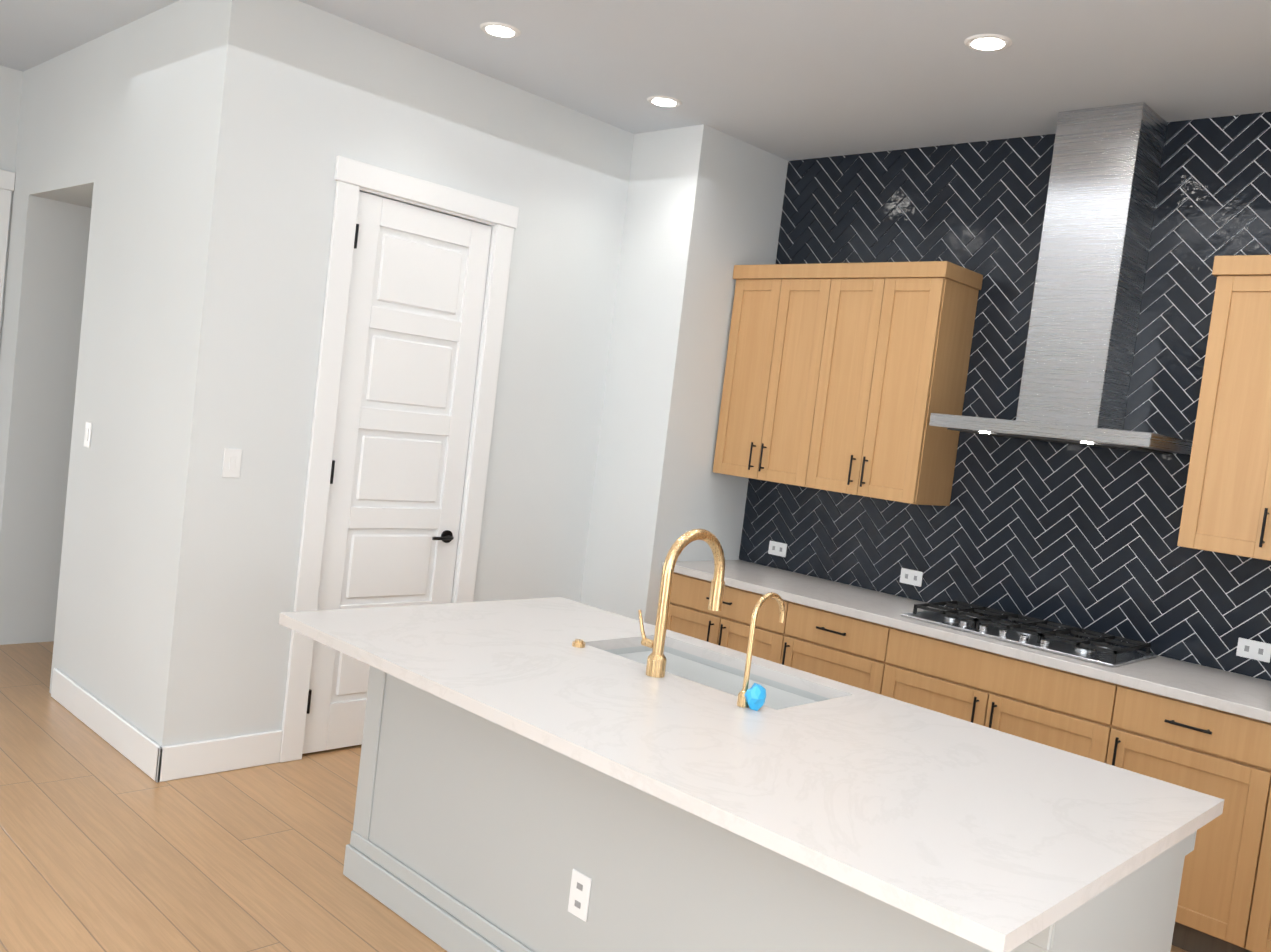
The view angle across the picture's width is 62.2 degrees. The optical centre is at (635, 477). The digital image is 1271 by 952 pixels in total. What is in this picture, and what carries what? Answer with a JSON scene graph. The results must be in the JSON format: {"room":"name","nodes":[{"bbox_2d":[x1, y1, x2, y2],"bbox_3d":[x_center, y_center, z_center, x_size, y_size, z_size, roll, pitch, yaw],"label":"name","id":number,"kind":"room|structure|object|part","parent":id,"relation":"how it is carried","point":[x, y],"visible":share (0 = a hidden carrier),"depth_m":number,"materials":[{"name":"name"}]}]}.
{"room":"kitchen","nodes":[
{"label":"kitchen","id":0,"kind":"room"},
{"bbox_2d":[0,65,22,345],"bbox_3d":[-4.590,-0.737,4.816,0.200,3.100,8.700,10,5,44],"label":"wall","id":1,"kind":"structure","parent":0,"point":[11,79],"depth_m":5.70,"materials":[{"name":"beige paint"}]},
{"bbox_2d":[0,169,15,326],"bbox_3d":[-3.966,-0.428,5.497,0.224,2.555,1.066,10,5,44],"label":"door frame","id":2,"kind":"structure","parent":1,"relation":"attached to","point":[7,182],"depth_m":5.73,"materials":[{"name":"white wood"}]},
{"bbox_2d":[0,0,211,732],"bbox_3d":[-2.595,-0.512,5.009,2.430,3.100,0.120,10,5,44],"label":"wall","id":3,"kind":"structure","parent":0,"point":[170,232],"depth_m":4.77,"materials":[{"name":"beige paint"}]},
{"bbox_2d":[84,422,91,447],"bbox_3d":[-2.500,-0.197,4.810,0.072,0.116,0.008,10,5,44],"label":"switch plate","id":4,"kind":"object","parent":3,"relation":"attached to","point":[88,427],"depth_m":4.80,"materials":[{"name":"white plastic"}]},
{"bbox_2d":[51,668,170,782],"bbox_3d":[-2.301,1.043,4.546,1.256,0.140,0.016,10,5,44],"label":"baseboard","id":5,"kind":"structure","parent":3,"relation":"attached to","point":[149,757],"depth_m":4.43,"materials":[{"name":"white wood"}]},
{"bbox_2d":[144,0,635,746],"bbox_3d":[-0.981,-0.312,4.863,0.120,3.100,2.160,10,5,44],"label":"wall","id":6,"kind":"structure","parent":0,"point":[291,87],"depth_m":4.34,"materials":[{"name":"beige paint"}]},
{"bbox_2d":[167,730,282,780],"bbox_3d":[-1.671,1.131,4.314,0.016,0.140,0.470,10,5,44],"label":"baseboard","id":7,"kind":"structure","parent":6,"relation":"attached to","point":[192,759],"depth_m":4.30,"materials":[{"name":"white wood"}]},
{"bbox_2d":[222,448,241,477],"bbox_3d":[-1.598,-0.058,4.179,0.009,0.116,0.072,10,5,44],"label":"switch plate","id":8,"kind":"object","parent":6,"relation":"attached to","point":[231,463],"depth_m":4.17,"materials":[{"name":"white plastic"}]},
{"bbox_2d":[302,192,491,753],"bbox_3d":[-1.053,0.012,4.748,0.108,2.427,0.717,10,5,44],"label":"pantry door","id":9,"kind":"structure","parent":6,"relation":"in","point":[411,341],"depth_m":4.71,"materials":[{"name":"white wood"}]},
{"bbox_2d":[280,155,518,762],"bbox_3d":[-1.084,-0.045,4.787,0.144,2.555,0.958,10,5,44],"label":"door frame","id":10,"kind":"structure","parent":6,"relation":"attached to","point":[353,178],"depth_m":4.50,"materials":[{"name":"white wood"}]},
{"bbox_2d":[0,641,1187,951],"bbox_3d":[-1.077,1.497,1.314,10.600,0.100,9.100,10,5,44],"label":"floor","id":11,"kind":"structure","parent":0,"point":[106,847],"depth_m":3.56,"materials":[{"name":"brown wood"}]},
{"bbox_2d":[667,572,773,658],"bbox_3d":[0.602,0.966,5.333,0.836,0.882,0.603,10,5,44],"label":"base cabinet","id":12,"kind":"object","parent":11,"relation":"on","point":[689,614],"depth_m":5.12,"materials":[{"name":"brown wood"}]},
{"bbox_2d":[343,661,1195,951],"bbox_3d":[0.185,1.060,3.020,2.300,0.866,0.860,10,5,44],"label":"kitchen island","id":13,"kind":"object","parent":11,"relation":"on","point":[531,779],"depth_m":2.79,"materials":[{"name":"paint"}]},
{"bbox_2d":[279,597,1223,951],"bbox_3d":[0.142,0.598,2.892,2.370,0.055,1.180,10,5,44],"label":"island countertop","id":14,"kind":"structure","parent":13,"relation":"on","point":[991,839],"depth_m":2.43,"materials":[{"name":"white stone"}]},
{"bbox_3d":[-0.177,0.518,3.308,0.042,0.020,0.042,10,5,44],"label":"air switch button","id":15,"kind":"part","parent":14,"relation":"part of","materials":[{"name":"gold metal"}]},
{"bbox_2d":[638,529,724,677],"bbox_3d":[0.141,0.359,3.142,0.112,0.430,0.285,10,5,44],"label":"faucet","id":16,"kind":"object","parent":14,"relation":"on","point":[656,663],"visible":1,"depth_m":3.04,"materials":[{"name":"gold metal"}]},
{"bbox_2d":[603,641,830,704],"bbox_3d":[0.216,0.726,3.244,0.804,0.248,0.404,10,5,44],"label":"sink","id":17,"kind":"object","parent":14,"relation":"in","point":[687,662],"depth_m":3.45,"materials":[{"name":"white ceramic"}]},
{"bbox_2d":[737,592,784,707],"bbox_3d":[0.347,0.462,2.861,0.034,0.306,0.152,10,5,44],"label":"filter faucet","id":18,"kind":"object","parent":14,"relation":"on","point":[741,701],"visible":0.96,"depth_m":2.82,"materials":[{"name":"gold metal"}]},
{"bbox_2d":[744,683,765,710],"bbox_3d":[0.322,0.582,2.808,0.055,0.072,0.064,10,5,44],"label":"tag","id":19,"kind":"object","parent":18,"relation":"attached to","point":[755,695],"visible":1,"depth_m":2.79,"materials":[{"name":"blue plastic"}]},
{"bbox_2d":[766,600,869,688],"bbox_3d":[1.046,1.044,4.902,0.649,0.882,0.603,10,5,44],"label":"base cabinet","id":20,"kind":"object","parent":11,"relation":"on","point":[823,644],"depth_m":4.72,"materials":[{"name":"brown wood"}]},
{"bbox_2d":[862,624,1093,755],"bbox_3d":[1.569,1.135,4.394,1.059,0.882,0.603,10,5,44],"label":"base cabinet","id":21,"kind":"object","parent":11,"relation":"on","point":[1046,706],"depth_m":4.18,"materials":[{"name":"brown wood"}]},
{"bbox_2d":[1082,680,1253,951],"bbox_3d":[2.089,1.226,3.890,0.639,0.882,0.603,10,5,44],"label":"base cabinet","id":22,"kind":"object","parent":11,"relation":"on","point":[1200,728],"depth_m":3.65,"materials":[{"name":"brown wood"}]},
{"bbox_2d":[662,560,1270,723],"bbox_3d":[1.624,0.680,4.354,3.575,0.038,0.634,10,5,44],"label":"countertop","id":23,"kind":"structure","parent":22,"relation":"on","point":[1236,694],"depth_m":4.17,"materials":[{"name":"white stone"}]},
{"bbox_2d":[901,601,1155,667],"bbox_3d":[1.621,0.632,4.385,0.890,0.052,0.480,10,5,44],"label":"gas cooktop","id":24,"kind":"object","parent":23,"relation":"in","point":[1104,650],"visible":1,"depth_m":4.29,"materials":[{"name":"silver metal"}]},
{"bbox_2d":[1218,720,1270,951],"bbox_3d":[2.540,1.305,3.451,0.867,0.882,0.603,10,5,44],"label":"base cabinet","id":25,"kind":"object","parent":11,"relation":"on","point":[1246,913],"depth_m":3.51,"materials":[{"name":"brown wood"}]},
{"bbox_2d":[0,0,1270,160],"bbox_3d":[-0.700,-1.686,1.129,10.600,0.120,9.100,10,5,44],"label":"ceiling","id":26,"kind":"structure","parent":0,"point":[789,80],"depth_m":4.15,"materials":[{"name":"paint"}]},
{"bbox_2d":[480,22,520,37],"bbox_3d":[-0.539,-1.781,4.200,0.163,0.007,0.163,7,3,-1],"label":"recessed light","id":27,"kind":"object","parent":26,"relation":"in","point":[501,30],"depth_m":4.18,"materials":[{"name":"white plastic"}]},
{"bbox_2d":[647,96,681,107],"bbox_3d":[0.133,-1.741,4.885,0.163,0.007,0.163,7,3,-1],"label":"recessed light","id":28,"kind":"object","parent":26,"relation":"in","point":[662,101],"depth_m":4.87,"materials":[{"name":"white plastic"}]},
{"bbox_2d":[964,34,1011,51],"bbox_3d":[1.251,-1.542,3.743,0.163,0.007,0.163,7,3,-1],"label":"recessed light","id":29,"kind":"object","parent":26,"relation":"in","point":[988,42],"depth_m":3.73,"materials":[{"name":"white plastic"}]},
{"bbox_2d":[580,124,788,625],"bbox_3d":[-0.677,-0.376,6.575,3.030,3.100,0.715,10,5,44],"label":"wall","id":30,"kind":"structure","parent":0,"point":[704,201],"depth_m":5.41,"materials":[{"name":"beige paint"}]},
{"bbox_2d":[742,560,1267,680],"bbox_3d":[2.193,0.089,4.427,10.600,3.100,0.200,10,5,44],"label":"wall","id":31,"kind":"structure","parent":0,"point":[939,605],"depth_m":5.03,"materials":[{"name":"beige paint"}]},
{"bbox_2d":[713,261,982,505],"bbox_3d":[0.990,-0.485,5.200,1.208,1.083,0.372,10,5,44],"label":"upper cabinet","id":32,"kind":"object","parent":31,"relation":"attached to","point":[848,378],"visible":1,"depth_m":4.98,"materials":[{"name":"brown wood"}]},
{"bbox_2d":[739,112,1270,680],"bbox_3d":[1.973,-0.406,4.517,3.578,2.178,0.013,10,5,44],"label":"tile backsplash","id":33,"kind":"structure","parent":31,"relation":"attached to","point":[1077,536],"depth_m":4.71,"materials":[{"name":"tile"}]},
{"bbox_2d":[768,540,786,556],"bbox_3d":[0.759,0.379,5.629,0.116,0.072,0.007,10,5,44],"label":"outlet","id":34,"kind":"object","parent":33,"relation":"attached to","point":[775,548],"depth_m":5.63,"materials":[{"name":"white plastic"}]},
{"bbox_2d":[900,568,922,586],"bbox_3d":[1.327,0.478,5.076,0.116,0.072,0.007,10,5,44],"label":"outlet","id":35,"kind":"object","parent":33,"relation":"attached to","point":[908,576],"depth_m":5.07,"materials":[{"name":"white plastic"}]},
{"bbox_2d":[929,102,1192,454],"bbox_3d":[1.823,-0.825,4.331,0.900,1.362,0.497,10,5,44],"label":"range hood","id":36,"kind":"object","parent":33,"relation":"attached to","point":[1093,252],"visible":0.98,"depth_m":4.29,"materials":[{"name":"silver metal"}]},
{"bbox_2d":[1236,637,1270,662],"bbox_3d":[2.379,0.662,4.055,0.116,0.072,0.007,10,5,44],"label":"outlet","id":37,"kind":"object","parent":33,"relation":"attached to","point":[1253,649],"depth_m":4.05,"materials":[{"name":"white plastic"}]},
{"bbox_2d":[1177,255,1270,560],"bbox_3d":[2.452,-0.231,3.805,0.690,1.084,0.337,10,5,44],"label":"upper cabinet","id":38,"kind":"object","parent":31,"relation":"attached to","point":[1227,504],"visible":1,"depth_m":3.82,"materials":[{"name":"brown wood"}]}
]}

